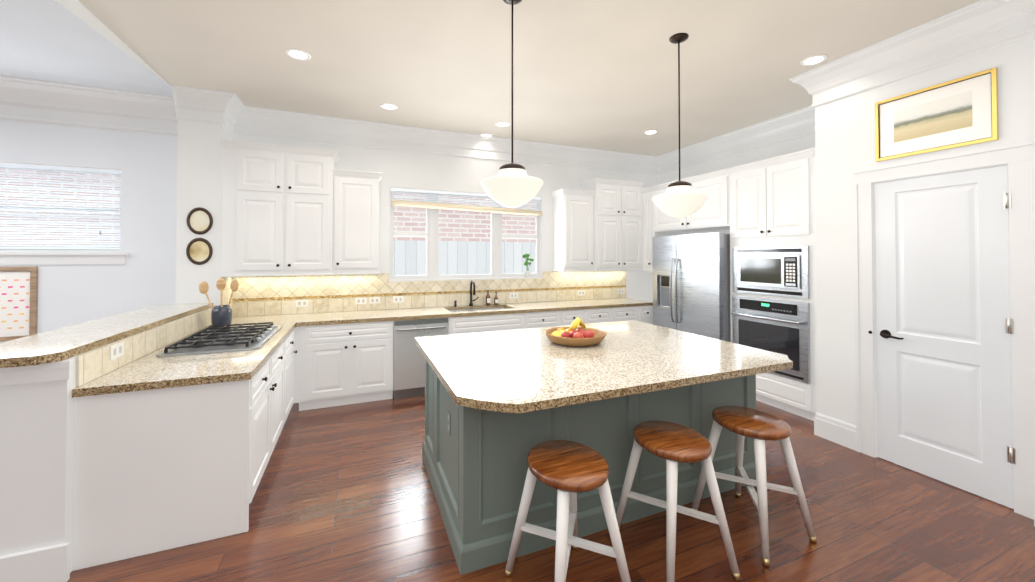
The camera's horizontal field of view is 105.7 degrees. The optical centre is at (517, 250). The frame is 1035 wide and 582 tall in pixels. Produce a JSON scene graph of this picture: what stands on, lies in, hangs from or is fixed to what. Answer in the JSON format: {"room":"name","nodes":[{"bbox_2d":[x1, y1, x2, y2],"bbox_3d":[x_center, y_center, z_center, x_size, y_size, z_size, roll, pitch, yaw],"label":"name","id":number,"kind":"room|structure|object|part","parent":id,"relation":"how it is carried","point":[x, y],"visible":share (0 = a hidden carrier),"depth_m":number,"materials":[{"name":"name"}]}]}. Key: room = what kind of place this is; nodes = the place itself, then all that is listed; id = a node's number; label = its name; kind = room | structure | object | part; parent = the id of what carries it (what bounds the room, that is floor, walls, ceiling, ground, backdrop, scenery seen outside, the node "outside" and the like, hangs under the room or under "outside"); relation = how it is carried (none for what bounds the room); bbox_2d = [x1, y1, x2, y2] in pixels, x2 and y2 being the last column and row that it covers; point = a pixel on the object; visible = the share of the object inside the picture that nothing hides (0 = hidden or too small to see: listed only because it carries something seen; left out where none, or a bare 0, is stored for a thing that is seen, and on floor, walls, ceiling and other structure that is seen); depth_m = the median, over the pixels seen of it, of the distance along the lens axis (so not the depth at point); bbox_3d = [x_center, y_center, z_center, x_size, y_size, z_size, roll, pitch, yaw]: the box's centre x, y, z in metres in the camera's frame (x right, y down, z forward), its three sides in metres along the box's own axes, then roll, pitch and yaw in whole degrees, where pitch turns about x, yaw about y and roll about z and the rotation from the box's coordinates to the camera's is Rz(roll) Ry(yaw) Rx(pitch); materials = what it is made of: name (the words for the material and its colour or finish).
{"room":"kitchen","nodes":[
{"label":"kitchen","id":0,"kind":"room"},
{"bbox_2d":[0,120,235,572],"bbox_3d":[-2.679,0.021,2.881,0.370,3.040,2.360,0,-1,-22],"label":"wall","id":1,"kind":"structure","parent":0,"point":[170,183],"depth_m":3.63,"materials":[{"name":"paint"}]},
{"bbox_2d":[0,266,37,341],"bbox_3d":[-4.488,0.463,3.422,0.420,0.650,0.029,0,-1,-22],"label":"poster","id":2,"kind":"object","parent":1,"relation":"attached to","point":[19,302],"visible":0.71,"depth_m":3.46,"materials":[{"name":"white paper"}]},
{"bbox_2d":[0,359,73,581],"bbox_3d":[-2.231,1.017,1.758,0.334,1.018,0.036,0,-1,-22],"label":"trim","id":3,"kind":"structure","parent":1,"relation":"attached to","point":[48,564],"depth_m":1.77,"materials":[{"name":"paint"}]},
{"bbox_2d":[0,161,129,264],"bbox_3d":[-4.481,-0.333,3.509,1.610,0.914,0.195,0,-1,-22],"label":"room window","id":4,"kind":"structure","parent":1,"relation":"in","point":[37,254],"depth_m":3.60,"materials":[{"name":"paint"}]},
{"bbox_2d":[0,303,212,367],"bbox_3d":[-2.676,0.498,2.652,0.426,0.040,2.126,0,-1,-22],"label":"bar","id":5,"kind":"object","parent":1,"relation":"on","point":[61,344],"visible":0.93,"depth_m":2.20,"materials":[{"name":"stone"}]},
{"bbox_2d":[186,207,212,234],"bbox_3d":[-2.981,-0.281,3.678,0.200,0.256,0.022,0,-1,-22],"label":"picture","id":6,"kind":"object","parent":1,"relation":"attached to","point":[199,220],"visible":1,"depth_m":3.68,"materials":[{"name":"brown"}]},
{"bbox_2d":[186,238,212,264],"bbox_3d":[-2.981,0.004,3.674,0.200,0.256,0.022,0,-1,-22],"label":"picture","id":7,"kind":"object","parent":1,"relation":"attached to","point":[199,251],"visible":1,"depth_m":3.67,"materials":[{"name":"brown"}]},
{"bbox_2d":[236,135,655,309],"bbox_3d":[-3.052,0.037,4.117,11.640,3.040,0.150,0,-1,-22],"label":"wall","id":8,"kind":"structure","parent":0,"point":[398,168],"depth_m":4.95,"materials":[{"name":"paint"}]},
{"bbox_2d":[221,139,335,274],"bbox_3d":[-2.450,-0.417,4.088,0.963,1.277,0.368,0,-1,-22],"label":"upper cabinet","id":9,"kind":"object","parent":8,"relation":"attached to","point":[287,210],"depth_m":3.91,"materials":[{"name":"paint"}]},
{"bbox_2d":[76,271,625,386],"bbox_3d":[-0.240,0.470,3.925,5.035,0.427,2.328,0,-1,-22],"label":"tiles","id":10,"kind":"structure","parent":8,"relation":"attached to","point":[266,295],"depth_m":4.46,"materials":[{"name":"beige tile"}]},
{"bbox_2d":[110,342,123,360],"bbox_3d":[-2.235,0.558,2.191,0.005,0.077,0.130,0,-1,-22],"label":"electrical outlet plate","id":11,"kind":"object","parent":10,"relation":"attached to","point":[116,350],"depth_m":2.18,"materials":[{"name":"white plastic"}]},
{"bbox_2d":[296,300,307,306],"bbox_3d":[-2.361,0.574,4.297,0.120,0.074,0.005,0,-1,-22],"label":"electrical outlet plate","id":12,"kind":"object","parent":10,"relation":"attached to","point":[299,303],"depth_m":4.29,"materials":[{"name":"white plastic"}]},
{"bbox_2d":[355,297,366,303],"bbox_3d":[-1.806,0.577,4.525,0.120,0.074,0.005,0,-1,-22],"label":"electrical outlet plate","id":13,"kind":"object","parent":10,"relation":"attached to","point":[357,300],"depth_m":4.53,"materials":[{"name":"white plastic"}]},
{"bbox_2d":[369,297,379,303],"bbox_3d":[-1.667,0.578,4.582,0.120,0.074,0.005,0,-1,-22],"label":"electrical outlet plate","id":14,"kind":"object","parent":10,"relation":"attached to","point":[372,300],"depth_m":4.58,"materials":[{"name":"white plastic"}]},
{"bbox_2d":[393,296,403,302],"bbox_3d":[-1.422,0.579,4.683,0.120,0.074,0.005,0,-1,-22],"label":"electrical outlet plate","id":15,"kind":"object","parent":10,"relation":"attached to","point":[396,299],"depth_m":4.68,"materials":[{"name":"white plastic"}]},
{"bbox_2d":[510,293,517,297],"bbox_3d":[-0.049,0.598,5.247,0.120,0.074,0.005,0,-1,-22],"label":"electrical outlet plate","id":16,"kind":"object","parent":10,"relation":"attached to","point":[512,295],"depth_m":5.25,"materials":[{"name":"white plastic"}]},
{"bbox_2d":[578,290,584,295],"bbox_3d":[0.923,0.606,5.647,0.120,0.074,0.005,0,-1,-22],"label":"electrical outlet plate","id":17,"kind":"object","parent":10,"relation":"attached to","point":[580,292],"depth_m":5.64,"materials":[{"name":"white plastic"}]},
{"bbox_2d":[618,289,623,293],"bbox_3d":[1.561,0.610,5.909,0.120,0.074,0.005,0,-1,-22],"label":"electrical outlet plate","id":18,"kind":"object","parent":10,"relation":"attached to","point":[620,291],"depth_m":5.91,"materials":[{"name":"white plastic"}]},
{"bbox_2d":[332,169,379,274],"bbox_3d":[-1.798,-0.317,4.376,0.452,1.084,0.328,0,-1,-22],"label":"upper cabinet","id":19,"kind":"object","parent":8,"relation":"attached to","point":[355,251],"depth_m":4.23,"materials":[{"name":"paint"}]},
{"bbox_2d":[389,186,542,280],"bbox_3d":[-0.610,-0.197,5.097,2.019,1.134,0.200,0,-1,-22],"label":"kitchen window","id":20,"kind":"structure","parent":8,"relation":"in","point":[432,205],"depth_m":5.02,"materials":[{"name":"paint"}]},
{"bbox_2d":[391,188,542,216],"bbox_3d":[-0.593,-0.615,5.061,1.992,0.272,0.110,0,-1,-22],"label":"blind","id":21,"kind":"object","parent":20,"relation":"attached to","point":[432,205],"depth_m":4.98,"materials":[{"name":"white fabric"}]},
{"bbox_2d":[522,254,533,276],"bbox_3d":[0.142,0.199,5.390,0.164,0.319,0.089,0,-1,-22],"label":"plant","id":22,"kind":"object","parent":20,"relation":"on","point":[528,273],"depth_m":5.37,"materials":[{"name":"green plant"}]},
{"bbox_2d":[0,0,1034,175],"bbox_3d":[-1.423,-1.369,-0.061,11.520,0.344,8.850,0,-1,-22],"label":"crown molding","id":23,"kind":"structure","parent":8,"relation":"attached to","point":[978,27],"depth_m":3.71,"materials":[{"name":"paint"}]},
{"bbox_2d":[552,187,595,270],"bbox_3d":[0.774,-0.284,5.434,0.465,1.066,0.328,0,-1,-22],"label":"upper cabinet","id":24,"kind":"object","parent":8,"relation":"attached to","point":[574,211],"depth_m":5.29,"materials":[{"name":"paint"}]},
{"bbox_2d":[580,178,643,270],"bbox_3d":[1.364,-0.365,5.640,0.771,1.234,0.398,0,-1,-22],"label":"upper cabinet","id":25,"kind":"object","parent":8,"relation":"attached to","point":[618,202],"depth_m":5.44,"materials":[{"name":"paint"}]},
{"bbox_2d":[0,0,979,155],"bbox_3d":[-1.523,-1.255,1.600,12.600,0.684,12.000,0,-1,-22],"label":"ceiling","id":26,"kind":"structure","parent":0,"point":[598,74],"depth_m":2.99,"materials":[{"name":"paint"}]},
{"bbox_2d":[285,48,310,60],"bbox_3d":[-1.672,-1.495,2.991,0.175,0.006,0.175,0,-1,23],"label":"recessed light","id":27,"kind":"object","parent":26,"relation":"in","point":[298,54],"depth_m":2.99,"materials":[{"name":"white"}]},
{"bbox_2d":[380,103,397,109],"bbox_3d":[-1.322,-1.481,4.032,0.175,0.006,0.175,0,-1,23],"label":"recessed light","id":28,"kind":"object","parent":26,"relation":"in","point":[388,106],"depth_m":4.02,"materials":[{"name":"white"}]},
{"bbox_2d":[495,122,509,126],"bbox_3d":[-0.174,-1.473,4.580,0.175,0.006,0.175,0,-1,23],"label":"recessed light","id":29,"kind":"object","parent":26,"relation":"in","point":[500,124],"depth_m":4.57,"materials":[{"name":"white"}]},
{"bbox_2d":[481,0,543,207],"bbox_3d":[-0.030,-0.880,2.317,0.367,1.252,0.367,0,-1,-22],"label":"pendant light","id":30,"kind":"object","parent":26,"relation":"hanging from","point":[511,184],"visible":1,"depth_m":2.22,"materials":[{"name":"white glass"}]},
{"bbox_2d":[644,130,657,134],"bbox_3d":[1.654,-1.470,4.867,0.175,0.006,0.175,0,-1,23],"label":"recessed light","id":31,"kind":"object","parent":26,"relation":"in","point":[649,132],"depth_m":4.87,"materials":[{"name":"white"}]},
{"bbox_2d":[652,33,708,217],"bbox_3d":[1.136,-0.865,2.753,0.367,1.272,0.367,0,-1,-22],"label":"pendant light","id":32,"kind":"object","parent":26,"relation":"hanging from","point":[680,199],"visible":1,"depth_m":2.67,"materials":[{"name":"white glass"}]},
{"bbox_2d":[800,54,827,65],"bbox_3d":[2.325,-1.493,3.078,0.175,0.006,0.175,0,-1,23],"label":"recessed light","id":33,"kind":"object","parent":26,"relation":"in","point":[816,59],"depth_m":3.07,"materials":[{"name":"white"}]},
{"bbox_2d":[67,395,1034,581],"bbox_3d":[-1.523,1.553,1.562,12.600,0.060,12.000,0,-1,-22],"label":"floor","id":34,"kind":"structure","parent":0,"point":[344,493],"depth_m":2.15,"materials":[{"name":"brown wood"}]},
{"bbox_2d":[72,337,287,570],"bbox_3d":[-2.016,1.122,2.546,0.708,0.828,1.160,0,-1,-22],"label":"base cabinet","id":35,"kind":"object","parent":34,"relation":"on","point":[158,470],"depth_m":2.02,"materials":[{"name":"paint"}]},
{"bbox_2d":[72,322,295,397],"bbox_3d":[-2.108,0.690,2.788,0.718,0.039,1.710,0,-1,-22],"label":"countertop","id":36,"kind":"structure","parent":35,"relation":"on","point":[151,371],"depth_m":2.17,"materials":[{"name":"stone"}]},
{"bbox_2d":[156,322,281,356],"bbox_3d":[-2.186,0.646,2.983,0.555,0.050,0.950,0,-1,-22],"label":"cooktop","id":37,"kind":"object","parent":36,"relation":"in","point":[224,338],"visible":1,"depth_m":2.79,"materials":[{"name":"silver metal"}]},
{"bbox_2d":[288,327,295,414],"bbox_3d":[-2.312,1.132,3.332,0.658,0.828,0.556,0,-1,-22],"label":"base cabinet","id":38,"kind":"object","parent":34,"relation":"on","point":[292,336],"depth_m":3.57,"materials":[{"name":"paint"}]},
{"bbox_2d":[296,321,392,410],"bbox_3d":[-1.829,1.144,4.177,0.918,0.828,0.638,0,-1,-22],"label":"base cabinet","id":39,"kind":"object","parent":34,"relation":"on","point":[352,363],"depth_m":3.89,"materials":[{"name":"paint"}]},
{"bbox_2d":[393,318,448,398],"bbox_3d":[-1.118,1.149,4.421,0.572,0.826,0.611,0,-1,-22],"label":"dishwasher","id":40,"kind":"object","parent":34,"relation":"on","point":[408,368],"visible":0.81,"depth_m":4.14,"materials":[{"name":"silver metal"}]},
{"bbox_2d":[504,311,563,329],"bbox_3d":[0.179,1.155,5.008,0.495,0.828,0.628,0,-1,-22],"label":"base cabinet","id":41,"kind":"object","parent":34,"relation":"on","point":[552,318],"depth_m":4.68,"materials":[{"name":"paint"}]},
{"bbox_2d":[505,440,630,581],"bbox_3d":[0.221,1.227,1.743,0.412,0.602,0.458,0,-1,-26],"label":"stool","id":42,"kind":"object","parent":34,"relation":"on","point":[568,470],"visible":1,"depth_m":1.68,"materials":[{"name":"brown wood"}]},
{"bbox_2d":[564,309,587,325],"bbox_3d":[0.586,1.157,5.175,0.385,0.828,0.628,0,-1,-22],"label":"base cabinet","id":43,"kind":"object","parent":34,"relation":"on","point":[569,315],"depth_m":4.90,"materials":[{"name":"paint"}]},
{"bbox_2d":[422,356,755,574],"bbox_3d":[0.458,1.125,2.778,2.047,0.829,1.162,0,-1,-22],"label":"kitchen island","id":44,"kind":"object","parent":34,"relation":"on","point":[477,472],"depth_m":2.15,"materials":[{"name":"wood"}]},
{"bbox_2d":[414,320,792,423],"bbox_3d":[0.479,0.688,2.727,2.120,0.039,1.590,0,-1,-22],"label":"island countertop","id":45,"kind":"structure","parent":44,"relation":"on","point":[489,375],"depth_m":2.29,"materials":[{"name":"beige stone"}]},
{"bbox_2d":[545,317,606,346],"bbox_3d":[0.425,0.588,2.885,0.452,0.165,0.452,0,-1,-22],"label":"fruit basket","id":46,"kind":"object","parent":45,"relation":"on","point":[574,334],"visible":1,"depth_m":2.80,"materials":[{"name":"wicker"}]},
{"bbox_2d":[588,308,611,323],"bbox_3d":[0.922,1.159,5.313,0.412,0.828,0.628,0,-1,-22],"label":"base cabinet","id":47,"kind":"object","parent":34,"relation":"on","point":[601,315],"depth_m":5.04,"materials":[{"name":"paint"}]},
{"bbox_2d":[612,306,639,321],"bbox_3d":[1.319,1.161,5.477,0.446,0.828,0.628,0,-1,-22],"label":"base cabinet","id":48,"kind":"object","parent":34,"relation":"on","point":[618,313],"depth_m":5.20,"materials":[{"name":"paint"}]},
{"bbox_2d":[640,305,652,323],"bbox_3d":[1.645,1.163,5.611,0.260,0.828,0.628,0,-1,-22],"label":"base cabinet","id":49,"kind":"object","parent":34,"relation":"on","point":[646,312],"depth_m":5.33,"materials":[{"name":"paint"}]},
{"bbox_2d":[209,298,652,326],"bbox_3d":[-0.561,0.800,4.703,5.036,0.210,0.638,0,-1,-22],"label":"countertop","id":50,"kind":"structure","parent":49,"relation":"on","point":[328,318],"depth_m":4.44,"materials":[{"name":"stone"}]},
{"bbox_2d":[199,278,238,327],"bbox_3d":[-2.620,0.458,3.445,0.290,0.438,0.148,0,-1,-22],"label":"utensil crock","id":51,"kind":"object","parent":50,"relation":"on","point":[221,314],"visible":0.98,"depth_m":3.41,"materials":[{"name":"grey"}]},
{"bbox_2d":[454,280,478,306],"bbox_3d":[-0.616,0.534,4.902,0.320,0.326,0.194,0,-1,-22],"label":"faucet","id":52,"kind":"object","parent":50,"relation":"on","point":[471,300],"visible":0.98,"depth_m":4.96,"materials":[{"name":"black metal"}]},
{"bbox_2d":[486,290,489,305],"bbox_3d":[-0.377,0.599,5.033,0.059,0.199,0.065,0,-1,-31],"label":"soap bottle","id":53,"kind":"object","parent":50,"relation":"on","point":[488,300],"depth_m":5.01,"materials":[{"name":"orange glass"}]},
{"bbox_2d":[494,292,497,304],"bbox_3d":[-0.275,0.617,5.074,0.053,0.164,0.062,0,-1,-31],"label":"soap bottle","id":54,"kind":"object","parent":50,"relation":"on","point":[495,298],"depth_m":5.06,"materials":[{"name":"orange glass"}]},
{"bbox_2d":[616,420,740,581],"bbox_3d":[0.771,1.230,1.970,0.434,0.602,0.478,0,-1,-22],"label":"stool","id":55,"kind":"object","parent":34,"relation":"on","point":[672,444],"visible":0.92,"depth_m":1.86,"materials":[{"name":"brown wood"}]},
{"bbox_2d":[653,232,730,341],"bbox_3d":[2.289,0.681,4.850,0.777,1.748,1.030,0,-1,-22],"label":"fridge","id":56,"kind":"object","parent":34,"relation":"on","point":[691,283],"visible":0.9,"depth_m":4.58,"materials":[{"name":"silver metal"}]},
{"bbox_2d":[691,406,816,566],"bbox_3d":[1.294,1.233,2.184,0.427,0.602,0.472,0,-1,-22],"label":"stool","id":57,"kind":"object","parent":34,"relation":"on","point":[759,427],"visible":0.98,"depth_m":2.09,"materials":[{"name":"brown wood"}]},
{"bbox_2d":[725,148,817,420],"bbox_3d":[2.795,0.324,3.960,0.638,2.462,0.980,0,-1,-22],"label":"tall cabinet","id":58,"kind":"object","parent":34,"relation":"on","point":[770,202],"depth_m":3.77,"materials":[{"name":"paint"}]},
{"bbox_2d":[731,295,809,383],"bbox_3d":[2.447,0.838,3.872,0.104,0.723,0.765,0,-1,-22],"label":"oven","id":59,"kind":"object","parent":58,"relation":"in","point":[778,326],"visible":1,"depth_m":3.77,"materials":[{"name":"silver metal"}]},
{"bbox_2d":[732,246,809,298],"bbox_3d":[2.478,0.199,3.894,0.036,0.480,0.765,0,-1,-22],"label":"microwave","id":60,"kind":"object","parent":58,"relation":"in","point":[782,271],"visible":1,"depth_m":3.83,"materials":[{"name":"silver metal"}]},
{"bbox_2d":[656,138,803,233],"bbox_3d":[2.902,0.046,4.744,0.150,3.040,3.160,0,-1,-22],"label":"wall","id":61,"kind":"structure","parent":0,"point":[797,145],"depth_m":4.97,"materials":[{"name":"paint"}]},
{"bbox_2d":[641,186,688,270],"bbox_3d":[2.112,-0.316,5.628,0.638,1.137,0.227,0,-1,-22],"label":"upper cabinet","id":62,"kind":"object","parent":61,"relation":"attached to","point":[648,234],"depth_m":5.50,"materials":[{"name":"paint"}]},
{"bbox_2d":[653,168,728,231],"bbox_3d":[2.382,-0.580,4.977,0.638,0.627,1.189,0,-1,-22],"label":"upper cabinet","id":63,"kind":"object","parent":61,"relation":"attached to","point":[713,215],"depth_m":4.61,"materials":[{"name":"paint"}]},
{"bbox_2d":[804,31,1034,457],"bbox_3d":[3.708,-0.011,0.523,0.230,3.040,6.060,0,-1,-22],"label":"wall","id":64,"kind":"structure","parent":0,"point":[843,141],"depth_m":3.09,"materials":[{"name":"paint"}]},
{"bbox_2d":[814,412,855,450],"bbox_3d":[2.565,1.452,3.167,0.020,0.185,0.305,0,-1,-22],"label":"baseboard","id":65,"kind":"structure","parent":64,"relation":"attached to","point":[842,433],"depth_m":3.16,"materials":[{"name":"paint"}]},
{"bbox_2d":[875,67,998,161],"bbox_3d":[2.788,-0.887,2.649,0.022,0.440,0.600,0,-1,-22],"label":"landscape picture","id":66,"kind":"object","parent":64,"relation":"attached to","point":[959,112],"visible":0.98,"depth_m":2.60,"materials":[{"name":"gold metal"}]},
{"bbox_2d":[868,165,1015,508],"bbox_3d":[2.792,0.511,2.636,0.092,2.038,0.706,0,-1,-22],"label":"door","id":67,"kind":"structure","parent":64,"relation":"in","point":[943,340],"depth_m":2.58,"materials":[{"name":"paint"}]},
{"bbox_3d":[2.776,0.458,2.630,0.012,1.590,0.706,0,-1,-22],"label":"door hinges","id":68,"kind":"part","parent":67,"relation":"part of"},
{"bbox_2d":[853,140,1034,519],"bbox_3d":[2.816,0.455,2.637,0.088,2.165,0.890,0,-1,-22],"label":"door frame","id":69,"kind":"structure","parent":64,"relation":"attached to","point":[1018,158],"depth_m":2.31,"materials":[{"name":"paint"}]},
{"label":"outside","id":70,"kind":"structure","parent":0,"visible":0},
{"bbox_2d":[0,169,535,275],"bbox_3d":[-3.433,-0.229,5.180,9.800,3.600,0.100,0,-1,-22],"label":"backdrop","id":71,"kind":"structure","parent":70,"point":[399,248],"depth_m":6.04,"materials":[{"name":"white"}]}
]}

